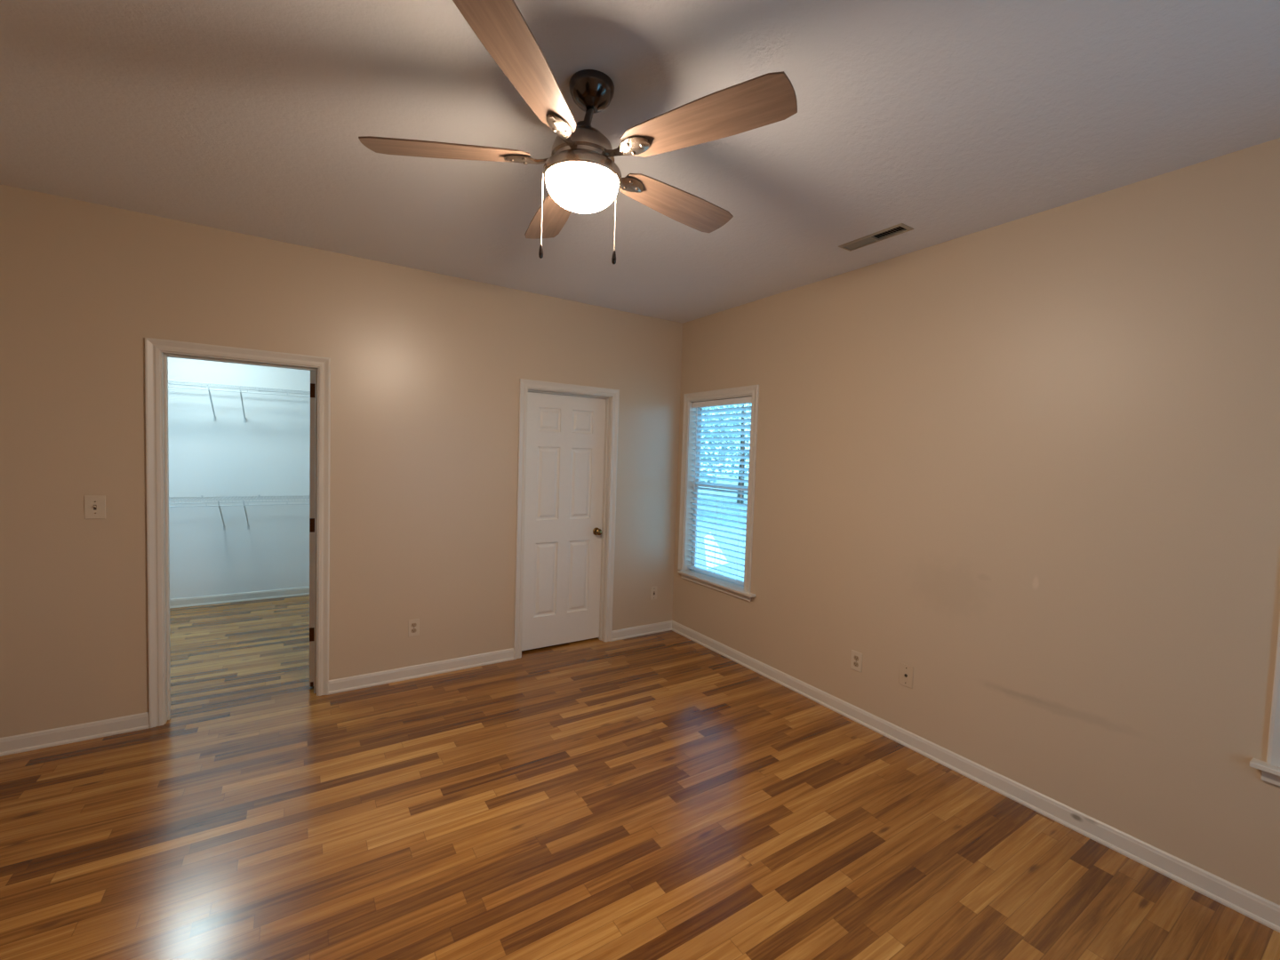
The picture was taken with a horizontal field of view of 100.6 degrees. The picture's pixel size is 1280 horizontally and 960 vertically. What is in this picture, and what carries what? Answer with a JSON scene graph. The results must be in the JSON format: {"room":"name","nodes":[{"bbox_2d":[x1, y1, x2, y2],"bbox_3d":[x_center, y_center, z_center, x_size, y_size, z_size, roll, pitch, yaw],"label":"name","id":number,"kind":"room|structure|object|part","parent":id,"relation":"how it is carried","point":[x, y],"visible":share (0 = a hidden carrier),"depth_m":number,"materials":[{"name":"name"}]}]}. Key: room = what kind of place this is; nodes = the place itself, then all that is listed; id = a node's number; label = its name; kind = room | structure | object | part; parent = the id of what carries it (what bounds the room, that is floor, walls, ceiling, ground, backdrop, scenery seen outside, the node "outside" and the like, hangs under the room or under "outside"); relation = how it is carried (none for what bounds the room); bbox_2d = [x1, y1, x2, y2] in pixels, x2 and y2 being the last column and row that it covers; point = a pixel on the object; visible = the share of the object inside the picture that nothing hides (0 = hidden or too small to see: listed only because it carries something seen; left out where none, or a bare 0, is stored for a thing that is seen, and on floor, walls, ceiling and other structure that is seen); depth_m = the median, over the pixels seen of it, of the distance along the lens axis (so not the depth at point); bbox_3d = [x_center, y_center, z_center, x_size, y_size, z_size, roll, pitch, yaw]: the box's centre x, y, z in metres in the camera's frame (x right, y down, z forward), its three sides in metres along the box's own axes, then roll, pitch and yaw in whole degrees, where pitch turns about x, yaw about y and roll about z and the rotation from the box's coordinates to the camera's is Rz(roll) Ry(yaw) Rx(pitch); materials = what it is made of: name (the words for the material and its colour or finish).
{"room":"empty bedroom","nodes":[
{"label":"empty bedroom","id":0,"kind":"room"},
{"bbox_2d":[168,357,310,599],"bbox_3d":[-3.079,-0.175,5.781,4.620,2.744,0.115,0,3,-33],"label":"wall","id":1,"kind":"structure","parent":0,"point":[267,454],"depth_m":5.18,"materials":[{"name":"white paint"}]},
{"bbox_2d":[168,495,309,530],"bbox_3d":[-3.796,0.326,5.093,2.658,0.342,0.325,0,3,-33],"label":"wire shelf","id":2,"kind":"object","parent":1,"relation":"attached to","point":[202,498],"visible":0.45,"depth_m":5.01,"materials":[{"name":"white metal"}]},
{"bbox_3d":[-3.708,0.221,4.957,2.658,0.037,0.008,0,3,-33],"label":"hanging rail","id":3,"kind":"part","parent":2,"relation":"part of","materials":[{"name":"white metal"}]},
{"bbox_2d":[168,379,310,422],"bbox_3d":[-3.761,-0.722,5.043,2.658,0.342,0.325,0,3,-33],"label":"wire shelf","id":4,"kind":"object","parent":1,"relation":"attached to","point":[205,385],"visible":0.43,"depth_m":4.95,"materials":[{"name":"white metal"}]},
{"bbox_3d":[-3.674,-0.827,4.908,2.658,0.037,0.008,0,3,-33],"label":"hanging rail","id":5,"kind":"part","parent":4,"relation":"part of","materials":[{"name":"white metal"}]},
{"bbox_2d":[169,586,309,608],"bbox_3d":[-3.905,1.155,5.258,2.670,0.084,0.019,0,3,-33],"label":"baseboard","id":6,"kind":"structure","parent":1,"relation":"attached to","point":[177,603],"depth_m":5.22,"materials":[{"name":"white paint"}]},
{"bbox_2d":[0,184,682,737],"bbox_3d":[-1.636,-0.022,3.551,4.620,2.744,0.115,0,3,-33],"label":"wall","id":7,"kind":"structure","parent":0,"point":[427,368],"depth_m":3.25,"materials":[{"name":"beige paint"}]},
{"bbox_2d":[0,712,149,756],"bbox_3d":[-3.128,1.306,2.597,1.084,0.084,0.019,0,3,-33],"label":"baseboard","id":8,"kind":"structure","parent":7,"relation":"attached to","point":[10,745],"depth_m":2.73,"materials":[{"name":"white paint"}]},
{"bbox_2d":[84,495,105,519],"bbox_3d":[-2.801,0.141,2.728,0.079,0.121,0.019,0,3,-33],"label":"light switch","id":9,"kind":"object","parent":7,"relation":"attached to","point":[94,506],"visible":1,"depth_m":2.73,"materials":[{"name":"beige plastic"}]},
{"bbox_2d":[144,337,330,727],"bbox_3d":[-2.321,0.297,3.130,0.845,2.102,0.150,0,3,-33],"label":"trim","id":10,"kind":"structure","parent":7,"relation":"attached to","point":[157,351],"depth_m":2.92,"materials":[{"name":"white paint"}]},
{"bbox_2d":[309,370,315,687],"bbox_3d":[-2.193,0.304,3.704,0.163,2.018,0.717,1,3,-19],"label":"door","id":11,"kind":"structure","parent":7,"relation":"in","point":[312,372],"depth_m":3.37,"materials":[{"name":"white paint"}]},
{"bbox_2d":[408,618,419,636],"bbox_3d":[-1.538,1.005,3.612,0.071,0.116,0.007,0,3,-33],"label":"wall outlet","id":12,"kind":"object","parent":7,"relation":"attached to","point":[413,625],"visible":1,"depth_m":3.61,"materials":[{"name":"beige plastic"}]},
{"bbox_2d":[328,648,513,694],"bbox_3d":[-1.458,1.310,3.678,1.205,0.084,0.019,0,3,-33],"label":"baseboard","id":13,"kind":"structure","parent":7,"relation":"attached to","point":[406,673],"depth_m":3.63,"materials":[{"name":"white paint"}]},
{"bbox_2d":[521,392,605,650],"bbox_3d":[-0.620,0.326,4.277,0.711,2.012,0.163,0,3,-33],"label":"door","id":14,"kind":"structure","parent":7,"relation":"in","point":[565,436],"depth_m":4.26,"materials":[{"name":"white paint"}]},
{"bbox_3d":[-0.348,0.430,4.401,0.064,0.064,0.064,0,3,-33],"label":"knob","id":15,"kind":"part","parent":14,"relation":"part of","materials":[{"name":"gold metal"}]},
{"bbox_2d":[513,378,619,659],"bbox_3d":[-0.599,0.301,4.245,0.849,2.102,0.150,0,3,-33],"label":"trim","id":16,"kind":"structure","parent":7,"relation":"attached to","point":[612,396],"depth_m":4.33,"materials":[{"name":"white paint"}]},
{"bbox_2d":[611,620,671,641],"bbox_3d":[0.029,1.313,4.640,0.637,0.084,0.019,0,3,-33],"label":"baseboard","id":17,"kind":"structure","parent":7,"relation":"attached to","point":[665,626],"depth_m":4.62,"materials":[{"name":"white paint"}]},
{"bbox_2d":[650,586,656,599],"bbox_3d":[0.123,0.999,4.686,0.070,0.115,0.008,0,3,-33],"label":"wall jack","id":18,"kind":"object","parent":7,"relation":"attached to","point":[653,589],"visible":1,"depth_m":4.68,"materials":[{"name":"beige plastic"}]},
{"bbox_2d":[0,594,1279,959],"bbox_3d":[-1.093,1.460,2.707,4.620,0.100,7.380,0,3,-33],"label":"floor","id":19,"kind":"structure","parent":0,"point":[660,796],"depth_m":2.17,"materials":[{"name":"brown wood"}]},
{"bbox_2d":[0,0,1279,323],"bbox_3d":[-1.000,-1.379,2.572,4.850,0.100,7.610,0,3,-33],"label":"ceiling","id":20,"kind":"structure","parent":0,"point":[944,120],"depth_m":1.85,"materials":[{"name":"white paint"}]},
{"bbox_2d":[358,0,797,264],"bbox_3d":[-0.172,-0.974,1.740,1.289,0.576,1.298,0,3,-33],"label":"ceiling fan","id":21,"kind":"object","parent":20,"relation":"hanging from","point":[580,174],"visible":1,"depth_m":1.59,"materials":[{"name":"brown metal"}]},
{"bbox_3d":[-0.603,-1.036,1.673,0.513,0.006,0.148,2,15,-4],"label":"blade","id":22,"kind":"part","parent":21,"relation":"part of","materials":[{"name":"brown wood"}]},
{"bbox_3d":[-0.282,-1.008,1.296,0.148,0.006,0.513,15,6,13],"label":"blade","id":23,"kind":"part","parent":21,"relation":"part of","materials":[{"name":"brown wood"}]},
{"bbox_3d":[-0.314,-0.725,1.685,0.014,0.042,0.014,0,3,-33],"label":"pull knob","id":24,"kind":"part","parent":21,"relation":"part of","materials":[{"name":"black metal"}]},
{"bbox_3d":[-0.310,-0.857,1.678,0.004,0.230,0.003,0,3,-33],"label":"pull chain","id":25,"kind":"part","parent":21,"relation":"part of","materials":[{"name":"silver metal"}]},
{"bbox_3d":[-0.343,-1.048,2.095,0.148,0.006,0.513,-12,8,-21],"label":"blade","id":26,"kind":"part","parent":21,"relation":"part of","materials":[{"name":"brown wood"}]},
{"bbox_3d":[-0.186,-0.921,1.710,0.233,0.087,0.233,0,3,-33],"label":"lamp shade","id":27,"kind":"part","parent":21,"relation":"part of","materials":[{"name":"white glass"}]},
{"bbox_3d":[-0.082,-0.700,1.670,0.014,0.042,0.014,0,3,-33],"label":"pull knob","id":28,"kind":"part","parent":21,"relation":"part of","materials":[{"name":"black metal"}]},
{"bbox_3d":[-0.077,-0.840,1.664,0.004,0.246,0.003,0,3,-33],"label":"pull chain","id":29,"kind":"part","parent":21,"relation":"part of","materials":[{"name":"silver metal"}]},
{"bbox_3d":[0.138,-1.026,1.978,0.513,0.006,0.148,0,-8,-40],"label":"blade","id":30,"kind":"part","parent":21,"relation":"part of","materials":[{"name":"brown wood"}]},
{"bbox_3d":[0.175,-1.002,1.485,0.513,0.006,0.148,4,-9,32],"label":"blade","id":31,"kind":"part","parent":21,"relation":"part of","materials":[{"name":"brown wood"}]},
{"bbox_2d":[838,223,913,251],"bbox_3d":[1.227,-1.372,2.770,0.108,0.227,0.365,0,3,-33],"label":"ceiling vent","id":32,"kind":"object","parent":20,"relation":"in","point":[900,228],"visible":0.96,"depth_m":2.77,"materials":[{"name":"metal"}]},
{"bbox_2d":[672,137,1279,905],"bbox_3d":[0.908,0.091,3.977,0.115,2.844,7.495,0,3,-33],"label":"wall","id":33,"kind":"structure","parent":0,"point":[1028,466],"depth_m":2.39,"materials":[{"name":"beige paint"}]},
{"bbox_2d":[677,384,759,601],"bbox_3d":[0.655,0.081,4.319,0.166,1.617,0.950,0,3,-33],"label":"window","id":34,"kind":"structure","parent":33,"relation":"in","point":[730,588],"depth_m":4.52,"materials":[{"name":"white paint"}]},
{"bbox_3d":[0.631,0.832,4.327,0.137,0.018,0.901,0,3,-33],"label":"sill","id":35,"kind":"part","parent":34,"relation":"part of","materials":[{"name":"white paint"}]},
{"bbox_3d":[0.696,0.081,4.383,0.029,1.495,0.759,0,3,-33],"label":"frame","id":36,"kind":"part","parent":34,"relation":"part of","materials":[{"name":"white plastic"}]},
{"bbox_2d":[687,396,751,585],"bbox_3d":[0.653,0.070,4.354,0.070,1.450,0.741,0,3,-33],"label":"window blind","id":37,"kind":"object","parent":34,"relation":"attached to","point":[746,400],"visible":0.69,"depth_m":4.34,"materials":[{"name":"white plastic"}]},
{"bbox_3d":[0.513,0.071,4.581,0.057,1.402,0.002,0,3,-33],"label":"ladder cord","id":38,"kind":"part","parent":37,"relation":"part of","materials":[{"name":"white fabric"}]},
{"bbox_3d":[0.634,0.785,4.391,0.050,0.018,0.733,0,3,-33],"label":"rail","id":39,"kind":"part","parent":37,"relation":"part of","materials":[{"name":"white plastic"}]},
{"bbox_3d":[0.657,0.086,4.358,0.057,1.402,0.002,0,3,-33],"label":"ladder cord","id":40,"kind":"part","parent":37,"relation":"part of","materials":[{"name":"white fabric"}]},
{"bbox_3d":[0.681,-0.630,4.324,0.056,0.048,0.741,0,3,-33],"label":"head rail","id":41,"kind":"part","parent":37,"relation":"part of","materials":[{"name":"white plastic"}]},
{"bbox_3d":[0.794,-0.232,4.085,0.013,0.733,0.013,1,3,-10],"label":"lift cord","id":42,"kind":"part","parent":37,"relation":"part of","materials":[{"name":"white fabric"}]},
{"bbox_3d":[0.802,0.102,4.134,0.057,1.402,0.002,0,3,-33],"label":"ladder cord","id":43,"kind":"part","parent":37,"relation":"part of","materials":[{"name":"white fabric"}]},
{"bbox_3d":[0.679,0.424,4.395,0.014,0.771,0.723,0,3,-33],"label":"sash","id":44,"kind":"part","parent":34,"relation":"part of","materials":[{"name":"white plastic"}]},
{"bbox_3d":[0.714,-0.286,4.369,0.014,0.723,0.723,0,3,-33],"label":"sash","id":45,"kind":"part","parent":34,"relation":"part of","materials":[{"name":"white plastic"}]},
{"bbox_2d":[850,649,862,672],"bbox_3d":[1.316,1.102,3.231,0.007,0.116,0.073,0,3,-33],"label":"wall outlet","id":46,"kind":"object","parent":33,"relation":"attached to","point":[856,661],"visible":1,"depth_m":3.23,"materials":[{"name":"beige plastic"}]},
{"bbox_2d":[898,662,913,688],"bbox_3d":[1.485,1.092,2.966,0.012,0.122,0.080,0,3,-33],"label":"cable plate","id":47,"kind":"object","parent":33,"relation":"attached to","point":[906,671],"visible":1,"depth_m":2.96,"materials":[{"name":"beige plastic"}]},
{"bbox_2d":[671,620,1279,932],"bbox_3d":[1.563,1.449,2.838,0.019,0.084,4.720,0,3,-33],"label":"baseboard","id":48,"kind":"structure","parent":33,"relation":"attached to","point":[1266,912],"depth_m":2.42,"materials":[{"name":"white paint"}]},
{"bbox_2d":[1249,615,1279,786],"bbox_3d":[2.502,0.276,1.465,0.166,1.617,0.982,0,3,-33],"label":"window","id":49,"kind":"structure","parent":33,"relation":"in","point":[1270,769],"depth_m":1.84,"materials":[{"name":"white paint"}]},
{"bbox_3d":[2.465,1.026,1.492,0.137,0.018,0.982,0,3,-33],"label":"sill","id":50,"kind":"part","parent":49,"relation":"part of","materials":[{"name":"white paint"}]},
{"bbox_3d":[2.462,0.242,1.453,0.018,1.551,0.888,0,3,-33],"label":"casing","id":51,"kind":"part","parent":49,"relation":"part of","materials":[{"name":"white paint"}]},
{"label":"outside","id":52,"kind":"structure","parent":0,"visible":0},
{"bbox_2d":[696,475,748,580],"bbox_3d":[22.802,1.633,25.375,59.865,0.180,70.000,0,3,-33],"label":"ground","id":53,"kind":"structure","parent":52,"point":[735,542],"depth_m":15.25,"materials":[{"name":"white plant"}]},
{"bbox_2d":[704,532,728,569],"bbox_3d":[1.639,1.505,11.699,0.425,0.060,4.780,2,3,6],"label":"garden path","id":54,"kind":"structure","parent":53,"relation":"on","point":[718,556],"depth_m":10.73,"materials":[{"name":"concrete"}]},
{"bbox_2d":[700,405,743,482],"bbox_3d":[1.800,-1.842,19.403,4.100,6.055,4.125,0,3,-33],"label":"tree","id":55,"kind":"object","parent":53,"relation":"on","point":[727,406],"visible":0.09,"depth_m":18.87,"materials":[{"name":"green plant"}]},
{"bbox_2d":[701,403,751,503],"bbox_3d":[4.517,-2.422,23.285,4.892,7.024,4.818,0,3,-33],"label":"tree","id":56,"kind":"object","parent":53,"relation":"on","point":[741,405],"visible":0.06,"depth_m":23.32,"materials":[{"name":"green plant"}]}
]}

